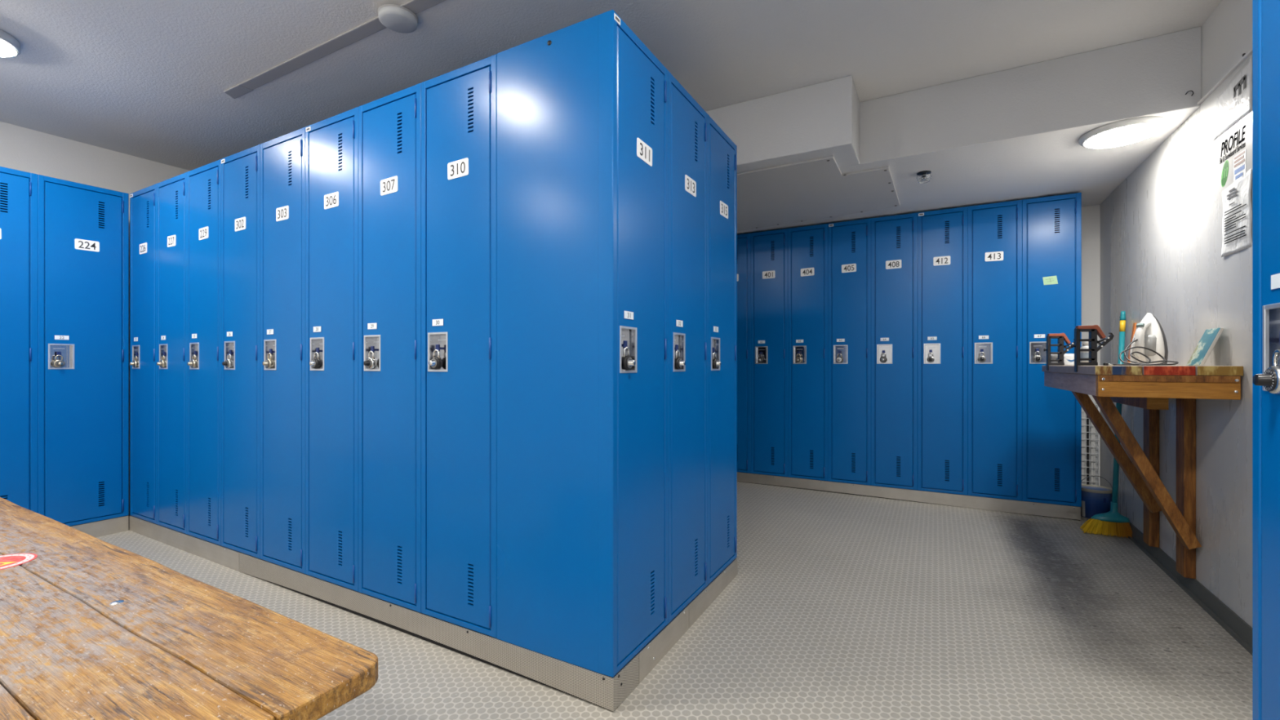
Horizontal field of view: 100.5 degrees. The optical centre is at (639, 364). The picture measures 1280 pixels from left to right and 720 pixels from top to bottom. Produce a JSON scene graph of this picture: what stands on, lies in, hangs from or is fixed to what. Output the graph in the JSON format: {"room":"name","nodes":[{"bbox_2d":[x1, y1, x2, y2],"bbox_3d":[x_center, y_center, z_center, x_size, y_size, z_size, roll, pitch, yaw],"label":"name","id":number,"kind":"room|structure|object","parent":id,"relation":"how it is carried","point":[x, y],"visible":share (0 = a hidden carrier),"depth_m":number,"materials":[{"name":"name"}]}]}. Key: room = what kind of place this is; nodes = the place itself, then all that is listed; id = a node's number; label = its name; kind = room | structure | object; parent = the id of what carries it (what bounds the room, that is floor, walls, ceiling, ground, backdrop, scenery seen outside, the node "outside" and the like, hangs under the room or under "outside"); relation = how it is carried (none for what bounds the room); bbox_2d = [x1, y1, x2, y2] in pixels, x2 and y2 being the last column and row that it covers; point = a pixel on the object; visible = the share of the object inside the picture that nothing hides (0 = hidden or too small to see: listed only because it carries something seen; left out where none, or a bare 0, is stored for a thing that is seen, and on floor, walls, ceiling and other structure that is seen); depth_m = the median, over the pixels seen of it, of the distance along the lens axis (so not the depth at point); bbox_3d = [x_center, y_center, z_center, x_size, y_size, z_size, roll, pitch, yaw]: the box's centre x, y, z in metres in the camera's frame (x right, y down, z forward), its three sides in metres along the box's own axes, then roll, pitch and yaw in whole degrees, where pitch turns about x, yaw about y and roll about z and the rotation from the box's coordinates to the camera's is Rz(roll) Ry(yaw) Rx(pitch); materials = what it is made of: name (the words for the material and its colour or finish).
{"room":"changing room","nodes":[
{"label":"changing room","id":0,"kind":"room"},
{"bbox_2d":[0,121,189,512],"bbox_3d":[-3.487,-0.102,3.629,0.100,2.630,6.560,0,0,29],"label":"wall","id":1,"kind":"structure","parent":0,"point":[21,148],"depth_m":3.39,"materials":[{"name":"white paint"}]},
{"bbox_2d":[70,515,124,526],"bbox_3d":[-3.573,0.968,2.847,0.428,0.109,1.110,0,0,29],"label":"trim","id":2,"kind":"structure","parent":1,"relation":"attached to","point":[122,516],"depth_m":3.12,"materials":[{"name":"black"}]},
{"bbox_2d":[0,166,37,512],"bbox_3d":[-3.566,-0.062,2.843,0.461,1.950,0.374,0,0,29],"label":"locker","id":3,"kind":"object","parent":2,"relation":"on","point":[18,188],"visible":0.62,"depth_m":2.84,"materials":[{"name":"blue metal"}]},
{"bbox_2d":[37,174,128,526],"bbox_3d":[-3.385,-0.062,3.169,0.461,1.950,0.374,0,0,29],"label":"locker","id":4,"kind":"object","parent":2,"relation":"on","point":[83,229],"visible":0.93,"depth_m":3.04,"materials":[{"name":"blue metal"}]},
{"bbox_2d":[53,355,65,367],"bbox_3d":[-3.234,-0.019,2.964,0.038,0.072,0.045,0,0,29],"label":"padlock","id":5,"kind":"object","parent":4,"relation":"in","point":[57,363],"visible":1,"depth_m":2.96,"materials":[{"name":"silver metal"}]},
{"bbox_2d":[71,515,128,537],"bbox_3d":[-3.365,0.968,2.733,0.006,0.108,1.113,0,0,29],"label":"kick plate","id":6,"kind":"object","parent":2,"relation":"attached to","point":[104,527],"visible":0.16,"depth_m":3.13,"materials":[{"name":"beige metal"}]},
{"bbox_2d":[705,75,859,173],"bbox_3d":[-0.814,-1.250,3.804,4.404,0.335,0.309,0,0,29],"label":"soffit","id":7,"kind":"object","parent":1,"relation":"attached to","point":[822,119],"depth_m":2.75,"materials":[{"name":"white paint"}]},
{"bbox_2d":[737,155,900,231],"bbox_3d":[0.850,-1.074,3.548,1.542,0.016,1.251,0,0,29],"label":"soffit","id":8,"kind":"object","parent":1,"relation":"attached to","point":[816,188],"visible":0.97,"depth_m":3.32,"materials":[{"name":"paint"}]},
{"bbox_2d":[916,170,931,183],"bbox_3d":[1.601,-1.056,3.000,0.076,0.051,0.076,0,0,29],"label":"sprinkler","id":9,"kind":"object","parent":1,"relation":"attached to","point":[923,173],"visible":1,"depth_m":2.99,"materials":[{"name":"grey metal"}]},
{"bbox_2d":[0,0,1222,170],"bbox_3d":[-0.936,-1.467,2.212,5.935,0.100,6.560,0,0,29],"label":"ceiling","id":10,"kind":"structure","parent":0,"point":[146,79],"depth_m":2.37,"materials":[{"name":"white paint"}]},
{"bbox_2d":[0,29,21,57],"bbox_3d":[-2.826,-1.376,2.255,0.264,0.082,0.264,0,0,29],"label":"lamp","id":11,"kind":"object","parent":10,"relation":"attached to","point":[10,47],"visible":1,"depth_m":2.30,"materials":[{"name":"grey plastic"}]},
{"bbox_2d":[223,0,445,98],"bbox_3d":[-1.221,-1.412,2.279,2.149,0.010,0.065,0,0,28],"label":"raceway","id":12,"kind":"object","parent":10,"relation":"attached to","point":[374,25],"visible":1,"depth_m":2.39,"materials":[{"name":"grey"}]},
{"bbox_2d":[377,4,417,33],"bbox_3d":[-0.976,-1.390,2.146,0.149,0.036,0.149,0,0,29],"label":"smoke detector","id":13,"kind":"object","parent":12,"relation":"attached to","point":[397,18],"depth_m":2.12,"materials":[{"name":"grey plastic"}]},
{"bbox_2d":[95,481,1252,719],"bbox_3d":[-0.936,1.078,2.212,5.735,0.270,6.360,0,0,29],"label":"floor","id":14,"kind":"structure","parent":0,"point":[837,606],"depth_m":1.96,"materials":[{"name":"grey tile"}]},
{"bbox_2d":[0,497,377,719],"bbox_3d":[-1.835,0.795,1.448,2.786,0.473,0.565,0,0,29],"label":"wooden table","id":15,"kind":"object","parent":14,"relation":"on","point":[91,628],"visible":1,"depth_m":1.07,"materials":[{"name":"brown wood"}]},
{"bbox_2d":[132,515,677,706],"bbox_3d":[-1.473,0.963,2.585,3.434,0.100,0.446,0,0,29],"label":"trim","id":16,"kind":"structure","parent":14,"relation":"on","point":[303,593],"depth_m":1.96,"materials":[{"name":"black"}]},
{"bbox_2d":[129,183,156,524],"bbox_3d":[-2.818,-0.062,3.330,0.374,1.950,0.461,0,0,29],"label":"locker","id":17,"kind":"object","parent":16,"relation":"on","point":[143,202],"visible":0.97,"depth_m":3.13,"materials":[{"name":"blue metal"}]},
{"bbox_2d":[128,355,138,367],"bbox_3d":[-3.023,-0.019,3.179,0.045,0.072,0.038,0,0,29],"label":"padlock","id":18,"kind":"object","parent":17,"relation":"in","point":[135,363],"visible":0.96,"depth_m":3.17,"materials":[{"name":"silver metal"}]},
{"bbox_2d":[156,172,186,533],"bbox_3d":[-2.491,-0.062,3.148,0.374,1.950,0.461,0,0,29],"label":"locker","id":19,"kind":"object","parent":16,"relation":"on","point":[171,193],"visible":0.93,"depth_m":2.95,"materials":[{"name":"blue metal"}]},
{"bbox_2d":[156,355,166,367],"bbox_3d":[-2.697,-0.019,2.997,0.045,0.072,0.038,0,0,29],"label":"padlock","id":20,"kind":"object","parent":19,"relation":"in","point":[162,363],"visible":0.98,"depth_m":2.99,"materials":[{"name":"silver metal"}]},
{"bbox_2d":[129,515,239,571],"bbox_3d":[-2.518,0.960,2.902,1.303,0.092,0.006,0,0,29],"label":"kick plate","id":21,"kind":"object","parent":16,"relation":"attached to","point":[225,557],"visible":1,"depth_m":2.85,"materials":[{"name":"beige metal"}]},
{"bbox_2d":[186,159,221,545],"bbox_3d":[-2.165,-0.062,2.967,0.374,1.950,0.461,0,0,29],"label":"locker","id":22,"kind":"object","parent":16,"relation":"on","point":[204,182],"visible":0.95,"depth_m":2.76,"materials":[{"name":"blue metal"}]},
{"bbox_2d":[186,354,198,368],"bbox_3d":[-2.370,-0.019,2.816,0.045,0.072,0.038,0,0,29],"label":"padlock","id":23,"kind":"object","parent":22,"relation":"in","point":[193,363],"visible":1,"depth_m":2.81,"materials":[{"name":"silver metal"}]},
{"bbox_2d":[221,144,260,559],"bbox_3d":[-1.838,-0.062,2.786,0.374,1.950,0.461,0,0,29],"label":"locker","id":24,"kind":"object","parent":16,"relation":"on","point":[241,171],"visible":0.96,"depth_m":2.58,"materials":[{"name":"blue metal"}]},
{"bbox_2d":[222,353,233,368],"bbox_3d":[-2.043,-0.019,2.635,0.045,0.072,0.038,0,0,29],"label":"padlock","id":25,"kind":"object","parent":24,"relation":"in","point":[228,363],"visible":1,"depth_m":2.63,"materials":[{"name":"silver metal"}]},
{"bbox_2d":[260,127,305,573],"bbox_3d":[-1.512,-0.062,2.605,0.374,1.950,0.461,0,0,29],"label":"locker","id":26,"kind":"object","parent":16,"relation":"on","point":[282,158],"visible":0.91,"depth_m":2.40,"materials":[{"name":"blue metal"}]},
{"bbox_2d":[262,352,274,368],"bbox_3d":[-1.717,-0.019,2.454,0.045,0.072,0.038,0,0,29],"label":"padlock","id":27,"kind":"object","parent":26,"relation":"in","point":[269,362],"visible":1,"depth_m":2.45,"materials":[{"name":"silver metal"}]},
{"bbox_2d":[305,106,358,591],"bbox_3d":[-1.185,-0.062,2.423,0.374,1.950,0.461,0,0,29],"label":"locker","id":28,"kind":"object","parent":16,"relation":"on","point":[331,144],"visible":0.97,"depth_m":2.22,"materials":[{"name":"blue metal"}]},
{"bbox_2d":[308,351,321,368],"bbox_3d":[-1.390,-0.019,2.272,0.045,0.072,0.038,0,0,29],"label":"padlock","id":29,"kind":"object","parent":28,"relation":"in","point":[316,363],"visible":1,"depth_m":2.27,"materials":[{"name":"black"}]},
{"bbox_2d":[358,82,421,613],"bbox_3d":[-0.858,-0.062,2.242,0.374,1.950,0.461,0,0,29],"label":"locker","id":30,"kind":"object","parent":16,"relation":"on","point":[389,126],"visible":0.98,"depth_m":2.04,"materials":[{"name":"blue metal"}]},
{"bbox_2d":[363,350,377,368],"bbox_3d":[-1.064,-0.019,2.091,0.045,0.072,0.038,0,0,29],"label":"padlock","id":31,"kind":"object","parent":30,"relation":"in","point":[371,362],"visible":1,"depth_m":2.09,"materials":[{"name":"silver metal"}]},
{"bbox_2d":[239,552,639,711],"bbox_3d":[-0.975,0.963,2.131,2.141,0.097,0.156,0,0,29],"label":"kick plate","id":32,"kind":"object","parent":16,"relation":"attached to","point":[605,691],"visible":1,"depth_m":1.82,"materials":[{"name":"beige metal"}]},
{"bbox_2d":[421,53,497,638],"bbox_3d":[-0.532,-0.062,2.061,0.374,1.950,0.461,0,0,29],"label":"locker","id":33,"kind":"object","parent":16,"relation":"on","point":[459,106],"visible":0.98,"depth_m":1.85,"materials":[{"name":"blue metal"}]},
{"bbox_2d":[428,349,442,369],"bbox_3d":[-0.737,-0.019,1.910,0.045,0.072,0.038,0,0,29],"label":"padlock","id":34,"kind":"object","parent":33,"relation":"in","point":[436,362],"visible":1,"depth_m":1.91,"materials":[{"name":"black"}]},
{"bbox_2d":[497,9,668,677],"bbox_3d":[-0.186,-0.062,1.822,0.461,1.950,0.370,0,0,29],"label":"locker","id":35,"kind":"object","parent":16,"relation":"on","point":[583,117],"visible":0.98,"depth_m":1.66,"materials":[{"name":"blue metal"}]},
{"bbox_2d":[621,346,635,370],"bbox_3d":[-0.034,-0.019,1.618,0.038,0.072,0.045,0,0,29],"label":"padlock","id":36,"kind":"object","parent":35,"relation":"in","point":[627,362],"visible":0.97,"depth_m":1.61,"materials":[{"name":"black"}]},
{"bbox_2d":[638,604,688,684],"bbox_3d":[0.092,0.962,1.852,0.006,0.096,0.387,0,0,29],"label":"kick plate","id":37,"kind":"object","parent":16,"relation":"attached to","point":[655,650],"visible":1,"depth_m":1.82,"materials":[{"name":"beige metal"}]},
{"bbox_2d":[677,559,734,614],"bbox_3d":[0.100,0.959,2.339,0.444,0.092,0.652,0,0,29],"label":"trim","id":38,"kind":"structure","parent":14,"relation":"on","point":[734,559],"depth_m":2.16,"materials":[{"name":"black"}]},
{"bbox_2d":[668,71,707,622],"bbox_3d":[-0.007,-0.062,2.146,0.461,1.950,0.370,0,0,29],"label":"locker","id":39,"kind":"object","parent":38,"relation":"on","point":[687,121],"visible":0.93,"depth_m":2.01,"materials":[{"name":"blue metal"}]},
{"bbox_2d":[674,349,685,368],"bbox_3d":[0.145,-0.019,1.942,0.038,0.072,0.045,0,0,29],"label":"padlock","id":40,"kind":"object","parent":39,"relation":"in","point":[678,362],"visible":0.98,"depth_m":1.93,"materials":[{"name":"silver"}]},
{"bbox_2d":[688,557,737,628],"bbox_3d":[0.325,0.959,2.272,0.006,0.089,0.569,0,0,29],"label":"kick plate","id":41,"kind":"object","parent":38,"relation":"attached to","point":[704,600],"visible":1,"depth_m":2.22,"materials":[{"name":"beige metal"}]},
{"bbox_2d":[707,114,737,585],"bbox_3d":[0.173,-0.062,2.469,0.461,1.950,0.370,0,0,29],"label":"locker","id":42,"kind":"object","parent":38,"relation":"on","point":[722,150],"visible":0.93,"depth_m":2.33,"materials":[{"name":"blue metal"}]},
{"bbox_2d":[712,351,721,368],"bbox_3d":[0.325,-0.019,2.265,0.038,0.072,0.045,0,0,29],"label":"padlock","id":43,"kind":"object","parent":42,"relation":"in","point":[716,362],"visible":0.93,"depth_m":2.25,"materials":[{"name":"silver"}]},
{"bbox_2d":[737,471,1080,519],"bbox_3d":[1.683,0.924,3.878,2.398,0.082,0.006,0,0,29],"label":"kick plate","id":44,"kind":"object","parent":14,"relation":"on","point":[953,500],"visible":0.98,"depth_m":3.70,"materials":[{"name":"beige metal"}]},
{"bbox_2d":[738,471,1079,520],"bbox_3d":[1.786,0.925,4.066,2.395,0.086,0.416,0,0,29],"label":"trim","id":45,"kind":"structure","parent":14,"relation":"on","point":[739,472],"depth_m":3.85,"materials":[{"name":"black"}]},
{"bbox_2d":[737,233,751,473],"bbox_3d":[0.869,-0.093,4.576,0.300,1.950,0.435,0,0,29],"label":"locker","id":46,"kind":"object","parent":45,"relation":"on","point":[744,241],"visible":0.28,"depth_m":4.34,"materials":[{"name":"blue metal"}]},
{"bbox_2d":[751,228,787,476],"bbox_3d":[1.132,-0.093,4.430,0.300,1.950,0.435,0,0,29],"label":"locker","id":47,"kind":"object","parent":45,"relation":"on","point":[769,249],"visible":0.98,"depth_m":4.24,"materials":[{"name":"blue metal"}]},
{"bbox_2d":[757,354,763,363],"bbox_3d":[0.965,-0.050,4.272,0.045,0.072,0.038,0,0,29],"label":"padlock","id":48,"kind":"object","parent":47,"relation":"in","point":[760,360],"visible":1,"depth_m":4.27,"materials":[{"name":"silver"}]},
{"bbox_2d":[787,223,827,480],"bbox_3d":[1.395,-0.093,4.284,0.300,1.950,0.435,0,0,29],"label":"locker","id":49,"kind":"object","parent":45,"relation":"on","point":[807,246],"visible":0.96,"depth_m":4.10,"materials":[{"name":"blue metal"}]},
{"bbox_2d":[795,353,801,363],"bbox_3d":[1.227,-0.050,4.127,0.045,0.072,0.038,0,0,29],"label":"padlock","id":50,"kind":"object","parent":49,"relation":"in","point":[797,359],"visible":1,"depth_m":4.12,"materials":[{"name":"silver metal"}]},
{"bbox_2d":[827,217,871,485],"bbox_3d":[1.657,-0.093,4.138,0.300,1.950,0.435,0,0,29],"label":"locker","id":51,"kind":"object","parent":45,"relation":"on","point":[849,242],"visible":1,"depth_m":3.96,"materials":[{"name":"blue metal"}]},
{"bbox_2d":[835,353,842,362],"bbox_3d":[1.490,-0.050,3.981,0.045,0.072,0.038,0,0,29],"label":"padlock","id":52,"kind":"object","parent":51,"relation":"in","point":[838,359],"visible":1,"depth_m":3.98,"materials":[{"name":"silver metal"}]},
{"bbox_2d":[871,212,917,490],"bbox_3d":[1.920,-0.093,3.993,0.300,1.950,0.435,0,0,29],"label":"locker","id":53,"kind":"object","parent":45,"relation":"on","point":[894,238],"visible":1,"depth_m":3.81,"materials":[{"name":"blue metal"}]},
{"bbox_2d":[880,352,886,362],"bbox_3d":[1.753,-0.050,3.835,0.045,0.072,0.038,0,0,29],"label":"padlock","id":54,"kind":"object","parent":53,"relation":"in","point":[882,359],"visible":1,"depth_m":3.83,"materials":[{"name":"silver metal"}]},
{"bbox_2d":[917,206,967,495],"bbox_3d":[2.182,-0.093,3.847,0.300,1.950,0.435,0,0,29],"label":"locker","id":55,"kind":"object","parent":45,"relation":"on","point":[942,234],"visible":1,"depth_m":3.66,"materials":[{"name":"blue metal"}]},
{"bbox_2d":[926,352,934,362],"bbox_3d":[2.015,-0.050,3.689,0.045,0.072,0.038,0,0,29],"label":"padlock","id":56,"kind":"object","parent":55,"relation":"in","point":[930,359],"visible":1,"depth_m":3.69,"materials":[{"name":"silver metal"}]},
{"bbox_2d":[967,200,1022,501],"bbox_3d":[2.445,-0.093,3.701,0.300,1.950,0.435,0,0,29],"label":"locker","id":57,"kind":"object","parent":45,"relation":"on","point":[994,230],"visible":1,"depth_m":3.52,"materials":[{"name":"blue metal"}]},
{"bbox_2d":[977,351,986,362],"bbox_3d":[2.278,-0.050,3.543,0.045,0.072,0.038,0,0,29],"label":"padlock","id":58,"kind":"object","parent":57,"relation":"in","point":[981,358],"visible":1,"depth_m":3.54,"materials":[{"name":"silver metal"}]},
{"bbox_2d":[1022,192,1081,506],"bbox_3d":[2.708,-0.093,3.555,0.300,1.950,0.435,0,0,29],"label":"locker","id":59,"kind":"object","parent":45,"relation":"on","point":[1051,226],"visible":0.91,"depth_m":3.38,"materials":[{"name":"blue metal"}]},
{"bbox_2d":[1033,351,1042,362],"bbox_3d":[2.541,-0.050,3.398,0.045,0.072,0.038,0,0,29],"label":"padlock","id":60,"kind":"object","parent":59,"relation":"in","point":[1037,358],"visible":1,"depth_m":3.40,"materials":[{"name":"silver metal"}]},
{"bbox_2d":[1042,275,1057,284],"bbox_3d":[2.600,-0.534,3.371,0.078,0.055,0.003,0,0,29],"label":"note","id":61,"kind":"object","parent":59,"relation":"attached to","point":[1050,280],"visible":1,"depth_m":3.37,"materials":[{"name":"green paper"}]},
{"bbox_2d":[1080,475,1112,518],"bbox_3d":[2.884,0.832,3.374,0.178,0.267,0.175,0,0,29],"label":"bucket","id":62,"kind":"object","parent":14,"relation":"on","point":[1095,500],"visible":0.75,"depth_m":3.32,"materials":[{"name":"blue plastic"}]},
{"bbox_2d":[1080,311,1132,537],"bbox_3d":[2.678,0.332,3.054,0.234,1.278,0.132,0,0,25],"label":"broom","id":63,"kind":"object","parent":14,"relation":"on","point":[1113,522],"visible":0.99,"depth_m":3.04,"materials":[{"name":"teal plastic"}]},
{"bbox_3d":[1.174,0.978,0.641,0.430,0.094,0.360,0,0,29],"label":"trim","id":64,"kind":"structure","parent":14,"relation":"on","visible":0},
{"bbox_2d":[1252,0,1279,719],"bbox_3d":[1.163,-0.044,0.646,0.461,1.950,0.374,0,0,29],"label":"locker","id":65,"kind":"object","parent":64,"relation":"on","point":[1265,13],"visible":0.83,"depth_m":0.88,"materials":[{"name":"blue metal"}]},
{"bbox_2d":[1252,348,1279,394],"bbox_3d":[1.012,0.011,0.852,0.038,0.072,0.045,0,0,29],"label":"padlock","id":66,"kind":"object","parent":65,"relation":"in","point":[1269,380],"visible":1,"depth_m":0.85,"materials":[{"name":"silver metal"}]},
{"bbox_2d":[1081,204,1100,485],"bbox_3d":[0.631,-0.102,5.037,5.735,2.630,0.100,0,0,29],"label":"wall","id":67,"kind":"structure","parent":0,"point":[1091,215],"depth_m":3.62,"materials":[{"name":"white paint"}]},
{"bbox_2d":[737,26,1201,235],"bbox_3d":[0.225,-1.250,4.304,5.735,0.335,1.575,0,0,29],"label":"soffit","id":68,"kind":"object","parent":67,"relation":"attached to","point":[1014,134],"depth_m":2.65,"materials":[{"name":"white paint"}]},
{"bbox_2d":[1078,115,1169,148],"bbox_3d":[2.237,-1.065,2.470,0.314,0.035,0.314,0,0,29],"label":"dome light","id":69,"kind":"object","parent":68,"relation":"attached to","point":[1126,131],"visible":1,"depth_m":2.42,"materials":[{"name":"white plastic"}]},
{"bbox_2d":[1084,124,1161,148],"bbox_3d":[2.237,-1.054,2.470,0.265,0.014,0.265,0,0,29],"label":"diffuser","id":70,"kind":"object","parent":69,"relation":"attached to","point":[1109,135],"depth_m":2.44,"materials":[{"name":"white plastic"}]},
{"bbox_2d":[1081,401,1099,485],"bbox_3d":[3.031,0.550,3.626,0.151,0.605,0.035,0,0,29],"label":"air vent","id":71,"kind":"object","parent":67,"relation":"in","point":[1090,435],"visible":0.34,"depth_m":3.61,"materials":[{"name":"grey plastic"}]},
{"bbox_2d":[1100,0,1252,488],"bbox_3d":[1.615,-0.102,0.796,0.100,2.630,6.560,0,0,29],"label":"wall","id":72,"kind":"structure","parent":0,"point":[1227,33],"depth_m":2.15,"materials":[{"name":"white paint"}]},
{"bbox_2d":[1041,362,1243,578],"bbox_3d":[2.274,0.451,2.530,0.415,0.920,1.208,0,0,29],"label":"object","id":73,"kind":"object","parent":72,"relation":"attached to","point":[1148,388],"depth_m":2.27,"materials":[{"name":"brown wood"}]},
{"bbox_2d":[1043,333,1074,370],"bbox_3d":[2.335,-0.071,2.959,0.147,0.207,0.048,0,0,29],"label":"vise","id":74,"kind":"object","parent":73,"relation":"on","point":[1061,337],"visible":0.96,"depth_m":2.95,"materials":[{"name":"black metal"}]},
{"bbox_2d":[1050,353,1074,365],"bbox_3d":[2.414,-0.029,3.034,0.124,0.068,0.052,0,0,26],"label":"carton","id":75,"kind":"object","parent":73,"relation":"on","point":[1068,358],"visible":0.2,"depth_m":3.00,"materials":[{"name":"white cardboard"}]},
{"bbox_2d":[1080,341,1088,362],"bbox_3d":[2.091,-0.056,2.499,0.039,0.120,0.039,0,0,29],"label":"spray bottle","id":76,"kind":"object","parent":73,"relation":"on","point":[1083,354],"visible":0.59,"depth_m":2.49,"materials":[{"name":"white plastic"}]},
{"bbox_2d":[1071,324,1114,372],"bbox_3d":[2.000,-0.071,2.355,0.147,0.207,0.048,0,0,29],"label":"vise","id":77,"kind":"object","parent":73,"relation":"on","point":[1095,330],"visible":1,"depth_m":2.34,"materials":[{"name":"black metal"}]},
{"bbox_2d":[1127,322,1137,362],"bbox_3d":[2.715,-0.113,2.937,0.036,0.234,0.032,0,0,29],"label":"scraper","id":78,"kind":"object","parent":73,"relation":"on","point":[1134,327],"visible":0.44,"depth_m":2.93,"materials":[{"name":"orange plastic"}]},
{"bbox_2d":[1108,313,1178,365],"bbox_3d":[2.251,-0.117,2.351,0.361,0.243,0.196,0,0,-33],"label":"iron","id":79,"kind":"object","parent":73,"relation":"on","point":[1148,347],"visible":0.99,"depth_m":2.42,"materials":[{"name":"grey"}]},
{"bbox_2d":[1186,327,1223,365],"bbox_3d":[2.226,-0.067,2.098,0.068,0.149,0.128,0,0,29],"label":"board","id":80,"kind":"object","parent":73,"relation":"on","point":[1209,339],"visible":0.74,"depth_m":2.08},
{"bbox_2d":[1110,48,1252,627],"bbox_3d":[2.250,-0.100,2.062,0.017,2.046,2.990,0,0,29],"label":"wall","id":81,"kind":"structure","parent":72,"relation":"attached to","point":[1166,262],"depth_m":2.26,"materials":[{"name":"grey paint"}]},
{"bbox_2d":[1120,514,1252,655],"bbox_3d":[2.292,0.952,2.153,0.021,0.133,3.330,0,0,29],"label":"baseboard","id":82,"kind":"structure","parent":72,"relation":"attached to","point":[1241,631],"depth_m":2.18,"materials":[{"name":"grey rubber"}]},
{"bbox_2d":[1221,160,1228,186],"bbox_3d":[2.238,-0.731,2.036,0.001,0.094,0.060,0,0,29],"label":"sticker","id":83,"kind":"object","parent":72,"relation":"attached to","point":[1225,168],"visible":1,"depth_m":2.03,"materials":[{"name":"green paper"}]},
{"bbox_2d":[1212,56,1252,141],"bbox_3d":[2.212,-0.985,1.992,0.004,0.195,0.300,0,0,29],"label":"poster","id":84,"kind":"object","parent":72,"relation":"attached to","point":[1233,103],"visible":1,"depth_m":1.97,"materials":[{"name":"white paper"}]},
{"bbox_2d":[1219,124,1245,164],"bbox_3d":[2.210,-0.819,1.985,0.001,0.078,0.199,0,0,29],"label":"lettering","id":85,"kind":"object","parent":72,"relation":"attached to","point":[1243,126],"visible":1,"depth_m":1.99,"materials":[{"name":"black paint"}]},
{"bbox_2d":[1221,168,1252,257],"bbox_3d":[2.191,-0.550,1.956,0.007,0.273,0.220,0,0,29],"label":"paper","id":86,"kind":"object","parent":72,"relation":"attached to","point":[1237,203],"visible":1,"depth_m":1.95,"materials":[{"name":"white paper"}]},
{"bbox_2d":[1224,186,1246,244],"bbox_3d":[2.187,-0.555,1.956,0.001,0.194,0.163,0,0,29],"label":"print","id":87,"kind":"object","parent":86,"relation":"attached to","point":[1235,197],"depth_m":1.96,"materials":[{"name":"grey paper"}]},
{"bbox_2d":[1233,149,1246,182],"bbox_3d":[2.182,-0.722,1.936,0.001,0.096,0.090,0,0,29],"label":"notice","id":88,"kind":"object","parent":72,"relation":"attached to","point":[1239,160],"visible":1,"depth_m":1.93,"materials":[{"name":"white paper"}]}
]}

